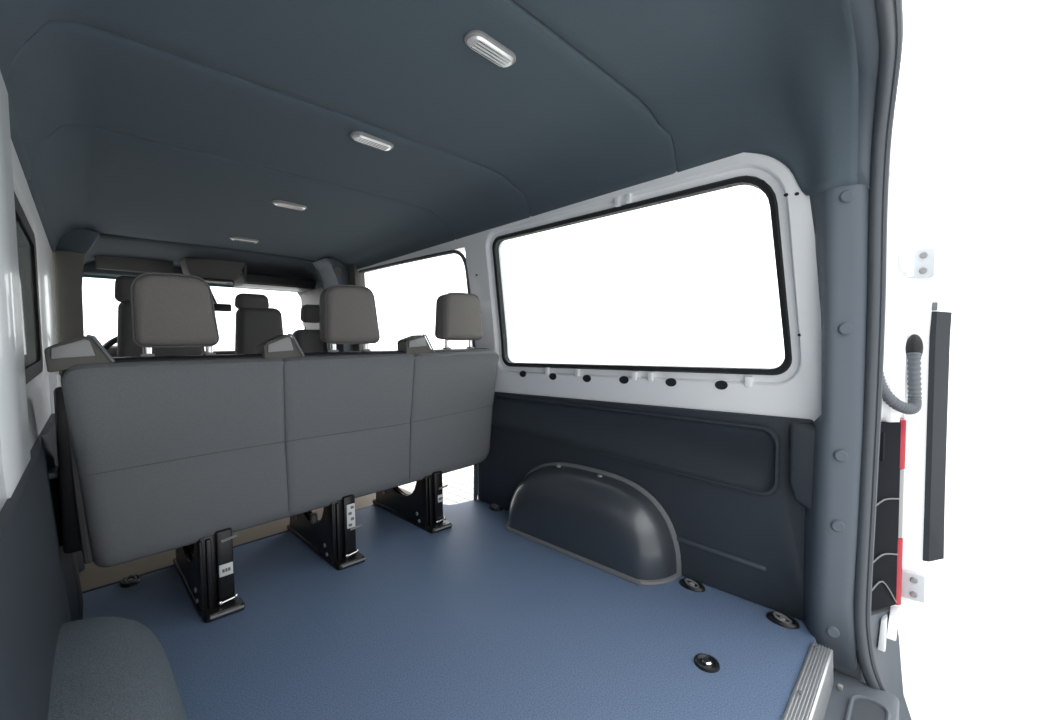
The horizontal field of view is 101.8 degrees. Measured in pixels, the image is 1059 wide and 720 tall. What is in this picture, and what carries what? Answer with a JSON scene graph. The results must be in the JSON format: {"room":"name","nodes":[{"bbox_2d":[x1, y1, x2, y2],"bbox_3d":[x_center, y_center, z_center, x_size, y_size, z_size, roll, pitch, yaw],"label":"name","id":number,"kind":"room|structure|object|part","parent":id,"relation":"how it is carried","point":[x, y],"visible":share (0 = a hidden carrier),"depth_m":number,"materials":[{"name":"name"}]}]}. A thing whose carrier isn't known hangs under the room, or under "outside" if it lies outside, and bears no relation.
{"room":"vehicle interior","nodes":[
{"label":"vehicle interior","id":0,"kind":"room"},
{"bbox_2d":[0,140,58,510],"bbox_3d":[-1.095,0.092,0.919,2.703,1.335,0.090,2,3,44],"label":"wall","id":1,"kind":"structure","parent":0,"point":[38,388],"depth_m":1.26,"materials":[{"name":"white paint"}]},
{"bbox_2d":[0,71,30,498],"bbox_3d":[-0.855,-0.138,0.701,0.338,0.698,0.011,2,3,44],"label":"side wall panel","id":2,"kind":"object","parent":1,"relation":"attached to","point":[14,429],"depth_m":0.70,"materials":[{"name":"white paint"}]},
{"bbox_2d":[14,192,42,383],"bbox_3d":[-1.247,-0.158,1.067,0.615,0.426,0.009,2,3,44],"label":"window","id":3,"kind":"structure","parent":1,"relation":"in","point":[26,243],"depth_m":1.08,"materials":[{"name":"black glass"}]},
{"bbox_2d":[0,414,84,719],"bbox_3d":[-1.063,0.452,0.965,2.702,0.537,0.066,2,3,44],"label":"panel","id":4,"kind":"object","parent":1,"relation":"attached to","point":[41,591],"visible":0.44,"depth_m":0.59,"materials":[{"name":"grey plastic"}]},
{"bbox_2d":[49,374,61,413],"bbox_3d":[-1.634,0.114,1.485,0.326,0.142,0.023,2,3,44],"label":"trim","id":5,"kind":"structure","parent":1,"relation":"attached to","point":[54,379],"depth_m":1.38,"materials":[{"name":"white paint"}]},
{"bbox_2d":[52,250,85,343],"bbox_3d":[-2.076,0.101,1.968,0.135,1.170,0.106,2,3,43],"label":"trim","id":6,"kind":"structure","parent":1,"relation":"attached to","point":[67,265],"depth_m":1.90,"materials":[{"name":"grey plastic"}]},
{"bbox_2d":[56,229,99,254],"bbox_3d":[-2.091,-0.544,1.981,0.098,0.115,0.160,2,3,43],"label":"trim","id":7,"kind":"structure","parent":1,"relation":"attached to","point":[75,240],"depth_m":1.95,"materials":[{"name":"plastic"}]},
{"bbox_2d":[82,493,411,592],"bbox_3d":[-0.996,0.688,1.700,0.012,0.004,1.222,2,3,43],"label":"trim","id":8,"kind":"structure","parent":1,"relation":"attached to","point":[409,493],"depth_m":1.46,"materials":[{"name":"beige plastic"}]},
{"bbox_2d":[850,0,878,185],"bbox_3d":[0.320,-0.485,0.475,0.066,0.248,1.370,2,3,43],"label":"trim","id":9,"kind":"structure","parent":1,"relation":"attached to","point":[864,15],"depth_m":0.88,"materials":[{"name":"grey plastic"}]},
{"bbox_2d":[107,346,234,356],"bbox_3d":[-2.063,0.236,2.835,0.328,0.674,1.268,2,3,43],"label":"dashboard","id":10,"kind":"object","parent":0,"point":[112,350],"visible":0.02,"depth_m":2.37,"materials":[{"name":"grey plastic"}]},
{"bbox_2d":[103,336,116,349],"bbox_3d":[-2.115,0.009,2.374,0.338,0.335,0.313,-1,3,-6],"label":"steering wheel","id":11,"kind":"object","parent":10,"relation":"attached to","point":[111,342],"visible":0.05,"depth_m":2.31,"materials":[{"name":"black plastic"}]},
{"bbox_2d":[107,346,116,356],"bbox_3d":[-2.263,-0.048,2.498,0.174,0.072,0.300,2,3,43],"label":"hood","id":12,"kind":"object","parent":10,"relation":"attached to","point":[112,350],"depth_m":2.36,"materials":[{"name":"grey plastic"}]},
{"bbox_2d":[84,234,321,297],"bbox_3d":[-1.962,-0.497,2.655,0.661,0.293,1.302,2,3,43],"label":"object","id":13,"kind":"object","parent":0,"point":[106,245],"depth_m":2.46,"materials":[{"name":"grey plastic"}]},
{"bbox_2d":[95,256,172,272],"bbox_3d":[-2.255,-0.553,2.464,0.022,0.098,0.330,2,3,43],"label":"sun visor","id":14,"kind":"object","parent":13,"relation":"attached to","point":[101,262],"visible":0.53,"depth_m":2.45,"materials":[{"name":"grey plastic"}]},
{"bbox_2d":[179,258,244,283],"bbox_3d":[-1.925,-0.543,2.626,0.180,0.146,0.307,2,3,43],"label":"console","id":15,"kind":"object","parent":13,"relation":"hanging from","point":[210,270],"visible":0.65,"depth_m":2.56,"materials":[{"name":"grey plastic"}]},
{"bbox_2d":[233,265,314,291],"bbox_3d":[-1.765,-0.560,2.985,0.285,0.124,0.431,2,3,43],"label":"shelf","id":16,"kind":"object","parent":13,"relation":"attached to","point":[245,280],"visible":0.87,"depth_m":2.89,"materials":[{"name":"black plastic"}]},
{"bbox_2d":[238,282,314,291],"bbox_3d":[-1.761,-0.508,2.991,0.255,0.019,0.420,2,3,43],"label":"tray","id":17,"kind":"object","parent":16,"relation":"on","point":[282,286],"depth_m":2.94,"materials":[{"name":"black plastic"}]},
{"bbox_2d":[0,0,858,268],"bbox_3d":[-0.724,-0.567,1.438,2.838,0.330,1.382,2,3,43],"label":"ceiling","id":18,"kind":"structure","parent":0,"point":[176,121],"depth_m":1.08,"materials":[{"name":"fabric"}]},
{"bbox_2d":[229,236,258,242],"bbox_3d":[-1.501,-0.632,2.265,0.051,0.018,0.132,2,3,43],"label":"recessed light","id":19,"kind":"object","parent":18,"relation":"in","point":[240,239],"visible":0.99,"depth_m":2.25,"materials":[{"name":"grey plastic"}]},
{"bbox_2d":[272,200,306,209],"bbox_3d":[-1.005,-0.647,1.801,0.051,0.018,0.132,2,3,43],"label":"recessed light","id":20,"kind":"object","parent":18,"relation":"in","point":[280,203],"visible":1,"depth_m":1.79,"materials":[{"name":"grey plastic"}]},
{"bbox_2d":[350,131,393,150],"bbox_3d":[-0.478,-0.664,1.308,0.051,0.018,0.132,2,3,43],"label":"recessed light","id":21,"kind":"object","parent":18,"relation":"in","point":[361,137],"visible":1,"depth_m":1.29,"materials":[{"name":"grey plastic"}]},
{"bbox_2d":[464,30,515,66],"bbox_3d":[-0.084,-0.676,0.940,0.051,0.018,0.132,2,3,43],"label":"recessed light","id":22,"kind":"object","parent":18,"relation":"in","point":[478,41],"visible":1,"depth_m":0.93,"materials":[{"name":"grey plastic"}]},
{"bbox_2d":[79,487,816,719],"bbox_3d":[-1.012,0.708,1.823,3.566,0.052,1.470,2,3,43],"label":"floor","id":23,"kind":"structure","parent":0,"point":[475,618],"depth_m":1.10,"materials":[{"name":"blue plastic"}]},
{"bbox_2d":[47,617,187,719],"bbox_3d":[-0.645,0.596,0.670,0.858,0.276,0.190,2,3,43],"label":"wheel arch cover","id":24,"kind":"object","parent":23,"relation":"on","point":[105,668],"visible":0.92,"depth_m":0.66,"materials":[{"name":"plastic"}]},
{"bbox_2d":[119,574,141,587],"bbox_3d":[-1.267,0.697,1.365,0.079,0.016,0.052,2,3,43],"label":"ring","id":25,"kind":"object","parent":23,"relation":"attached to","point":[130,580],"visible":1,"depth_m":1.36,"materials":[{"name":"black plastic"}]},
{"bbox_2d":[114,276,204,356],"bbox_3d":[-1.976,0.122,2.307,0.360,1.082,0.382,2,3,43],"label":"seat","id":26,"kind":"object","parent":23,"relation":"on","point":[126,347],"visible":0.23,"depth_m":2.08,"materials":[{"name":"fabric"}]},
{"bbox_3d":[-1.887,0.017,2.218,0.112,0.638,0.378,2,3,43],"label":"backrest","id":27,"kind":"part","parent":26,"relation":"part of","materials":[{"name":"fabric"}]},
{"bbox_2d":[235,293,282,353],"bbox_3d":[-1.676,0.129,2.630,0.360,1.034,0.289,2,3,43],"label":"seat","id":28,"kind":"object","parent":23,"relation":"on","point":[256,323],"visible":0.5,"depth_m":2.46,"materials":[{"name":"fabric"}]},
{"bbox_2d":[44,272,498,622],"bbox_3d":[-0.775,0.213,1.603,0.622,0.949,1.338,2,3,43],"label":"seat","id":29,"kind":"object","parent":23,"relation":"on","point":[184,454],"visible":1,"depth_m":1.22,"materials":[{"name":"grey fabric"}]},
{"bbox_3d":[-0.948,-0.009,1.068,0.016,0.082,0.016,2,3,43],"label":"post","id":30,"kind":"part","parent":29,"relation":"part of","materials":[{"name":"silver metal"}]},
{"bbox_3d":[-0.863,-0.014,1.159,0.016,0.082,0.016,2,3,43],"label":"post","id":31,"kind":"part","parent":29,"relation":"part of","materials":[{"name":"silver metal"}]},
{"bbox_3d":[-0.870,0.588,1.226,0.030,0.214,0.039,2,3,43],"label":"post","id":32,"kind":"part","parent":29,"relation":"part of","materials":[{"name":"black paint"}]},
{"bbox_3d":[-0.631,0.237,1.484,0.250,0.512,1.317,2,3,43],"label":"backrest","id":33,"kind":"part","parent":29,"relation":"part of","materials":[{"name":"grey fabric"}]},
{"bbox_3d":[-0.638,-0.030,1.400,0.016,0.082,0.016,2,3,43],"label":"post","id":34,"kind":"part","parent":29,"relation":"part of","materials":[{"name":"silver metal"}]},
{"bbox_3d":[-0.626,0.574,1.487,0.030,0.214,0.039,2,3,43],"label":"post","id":35,"kind":"part","parent":29,"relation":"part of","materials":[{"name":"black metal"}]},
{"bbox_2d":[349,505,353,526],"bbox_3d":[-0.611,0.535,1.474,0.002,0.069,0.018,2,3,43],"label":"print","id":36,"kind":"object","parent":29,"relation":"on","point":[351,507],"depth_m":1.47,"materials":[{"name":"grey paper"}]},
{"bbox_3d":[-0.377,0.560,1.754,0.030,0.214,0.039,2,3,43],"label":"post","id":37,"kind":"part","parent":29,"relation":"part of","materials":[{"name":"black metal"}]},
{"bbox_2d":[292,304,327,351],"bbox_3d":[-1.516,0.136,2.889,0.360,0.994,0.255,2,3,43],"label":"seat","id":38,"kind":"object","parent":23,"relation":"on","point":[308,340],"visible":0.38,"depth_m":2.75,"materials":[{"name":"fabric"}]},
{"bbox_3d":[-1.427,0.054,2.801,0.112,0.502,0.250,2,3,43],"label":"backrest","id":39,"kind":"part","parent":38,"relation":"part of","materials":[{"name":"fabric"}]},
{"bbox_2d":[489,504,502,510],"bbox_3d":[-0.152,0.660,1.938,0.079,0.016,0.052,2,3,43],"label":"ring","id":40,"kind":"object","parent":23,"relation":"attached to","point":[492,506],"visible":0.99,"depth_m":1.92,"materials":[{"name":"black plastic"}]},
{"bbox_2d":[506,462,681,585],"bbox_3d":[0.170,0.542,1.560,0.734,0.291,0.149,2,3,43],"label":"wheel arch cover","id":41,"kind":"object","parent":23,"relation":"on","point":[606,521],"visible":1,"depth_m":1.45,"materials":[{"name":"grey plastic"}]},
{"bbox_2d":[679,578,704,591],"bbox_3d":[0.495,0.681,1.310,0.079,0.016,0.052,2,3,43],"label":"ring","id":42,"kind":"object","parent":23,"relation":"attached to","point":[690,584],"visible":1,"depth_m":1.30,"materials":[{"name":"black metal"}]},
{"bbox_2d":[694,653,719,672],"bbox_3d":[0.410,0.698,0.995,0.057,0.010,0.054,2,3,43],"label":"ring","id":43,"kind":"object","parent":23,"relation":"attached to","point":[704,662],"visible":1,"depth_m":0.99,"materials":[{"name":"black metal"}]},
{"bbox_2d":[766,611,799,628],"bbox_3d":[0.672,0.686,1.142,0.079,0.016,0.052,2,3,43],"label":"ring","id":44,"kind":"object","parent":23,"relation":"attached to","point":[781,619],"visible":1,"depth_m":1.14,"materials":[{"name":"black metal"}]},
{"bbox_2d":[782,642,833,719],"bbox_3d":[0.265,0.756,0.564,0.045,0.084,1.306,2,3,43],"label":"strip","id":45,"kind":"object","parent":23,"relation":"attached to","point":[809,699],"visible":1,"depth_m":0.93,"materials":[{"name":"silver metal"}]},
{"bbox_2d":[301,152,868,498],"bbox_3d":[-0.440,0.208,2.226,3.458,1.650,0.183,2,3,43],"label":"wall","id":46,"kind":"structure","parent":0,"point":[796,392],"depth_m":1.30,"materials":[{"name":"white metal"}]},
{"bbox_2d":[83,261,267,284],"bbox_3d":[-2.155,-0.562,2.853,0.135,0.101,1.350,2,3,43],"label":"trim","id":47,"kind":"structure","parent":46,"relation":"attached to","point":[88,269],"depth_m":2.49,"materials":[{"name":"grey plastic"}]},
{"bbox_2d":[83,274,293,291],"bbox_3d":[-2.163,-0.258,2.903,0.015,0.532,1.238,2,3,43],"label":"window","id":48,"kind":"structure","parent":46,"relation":"in","point":[88,276],"depth_m":2.90,"materials":[{"name":"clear glass"}]},
{"bbox_2d":[212,293,230,311],"bbox_3d":[-2.081,-0.403,2.854,0.172,0.165,0.135,2,3,43],"label":"mirror","id":49,"kind":"object","parent":48,"relation":"attached to","point":[218,307],"visible":0.52,"depth_m":2.82,"materials":[{"name":"black plastic"}]},
{"bbox_2d":[312,258,353,350],"bbox_3d":[-1.228,0.002,2.822,0.267,1.275,0.249,2,3,43],"label":"trim","id":50,"kind":"structure","parent":46,"relation":"attached to","point":[330,271],"depth_m":2.73,"materials":[{"name":"grey plastic"}]},
{"bbox_2d":[359,250,477,499],"bbox_3d":[-0.645,0.054,2.355,1.039,1.200,0.074,2,3,43],"label":"trim","id":51,"kind":"structure","parent":46,"relation":"attached to","point":[459,253],"depth_m":2.04,"materials":[{"name":"grey rubber"}]},
{"bbox_2d":[492,175,791,374],"bbox_3d":[0.274,-0.237,1.511,1.127,0.557,0.081,2,3,43],"label":"window","id":52,"kind":"structure","parent":46,"relation":"in","point":[753,181],"depth_m":1.32,"materials":[{"name":"black rubber"}]},
{"bbox_2d":[478,392,814,620],"bbox_3d":[0.248,0.409,1.563,1.356,0.541,0.058,2,3,43],"label":"panel","id":53,"kind":"object","parent":46,"relation":"attached to","point":[734,489],"visible":0.66,"depth_m":1.31,"materials":[{"name":"grey plastic"}]},
{"bbox_2d":[803,184,868,669],"bbox_3d":[0.736,0.153,1.060,0.071,1.178,0.146,-2,3,-27],"label":"trim","id":54,"kind":"structure","parent":46,"relation":"attached to","point":[840,213],"depth_m":1.02,"materials":[{"name":"grey plastic"}]},
{"bbox_2d":[823,606,911,719],"bbox_3d":[0.404,0.906,0.601,0.165,0.529,1.582,2,3,43],"label":"bumper cover","id":55,"kind":"object","parent":46,"relation":"attached to","point":[851,698],"depth_m":1.04,"materials":[{"name":"grey plastic"}]},
{"bbox_3d":[0.887,0.663,1.063,0.035,0.094,0.064,2,3,43],"label":"bracket","id":56,"kind":"part","parent":55,"relation":"part of","materials":[{"name":"silver metal"}]},
{"bbox_2d":[854,0,902,719],"bbox_3d":[0.411,0.176,0.532,0.129,1.584,1.326,2,3,43],"label":"door seal","id":57,"kind":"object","parent":46,"relation":"attached to","point":[890,33],"depth_m":0.98,"materials":[{"name":"grey rubber"}]},
{"bbox_2d":[871,417,905,610],"bbox_3d":[0.874,0.377,1.061,0.073,0.463,0.150,2,3,43],"label":"tail lamp","id":58,"kind":"object","parent":46,"relation":"attached to","point":[888,544],"visible":0.81,"depth_m":1.05,"materials":[{"name":"black"}]},
{"bbox_2d":[881,115,900,421],"bbox_3d":[0.830,-0.222,1.030,0.100,0.745,0.226,2,3,43],"label":"door frame","id":59,"kind":"structure","parent":46,"relation":"attached to","point":[891,366],"depth_m":1.02,"materials":[{"name":"white paint"}]},
{"bbox_2d":[882,334,922,414],"bbox_3d":[0.876,-0.006,1.020,0.146,0.268,0.055,-1,3,-11],"label":"cable conduit","id":60,"kind":"object","parent":46,"relation":"attached to","point":[914,344],"visible":0.63,"depth_m":1.02,"materials":[{"name":"grey plastic"}]},
{"bbox_2d":[893,119,967,619],"bbox_3d":[1.198,0.035,1.275,0.803,1.226,0.098,-3,3,-42],"label":"door","id":61,"kind":"structure","parent":46,"relation":"in","point":[928,265],"depth_m":1.07,"materials":[{"name":"white paint"}]},
{"bbox_3d":[0.950,0.559,1.067,0.047,0.068,0.017,2,3,43],"label":"hinge plate","id":62,"kind":"part","parent":61,"relation":"part of","materials":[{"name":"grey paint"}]},
{"bbox_3d":[0.941,-0.231,1.032,0.047,0.068,0.017,2,3,43],"label":"hinge plate","id":63,"kind":"part","parent":61,"relation":"part of","materials":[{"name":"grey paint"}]},
{"label":"outside","id":64,"kind":"structure","parent":0,"visible":0},
{"bbox_2d":[510,355,1058,719],"bbox_3d":[0.014,1.365,0.060,60.000,0.116,60.000,2,3,43],"label":"ground","id":65,"kind":"structure","parent":64,"point":[983,644],"depth_m":2.52,"materials":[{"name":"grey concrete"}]},
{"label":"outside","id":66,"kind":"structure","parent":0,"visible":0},
{"bbox_2d":[398,465,477,504],"bbox_3d":[-0.015,0.961,8.380,9.600,0.050,8.850,2,3,43],"label":"paving","id":67,"kind":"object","parent":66,"point":[460,482],"depth_m":3.88,"materials":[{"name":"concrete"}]}
]}

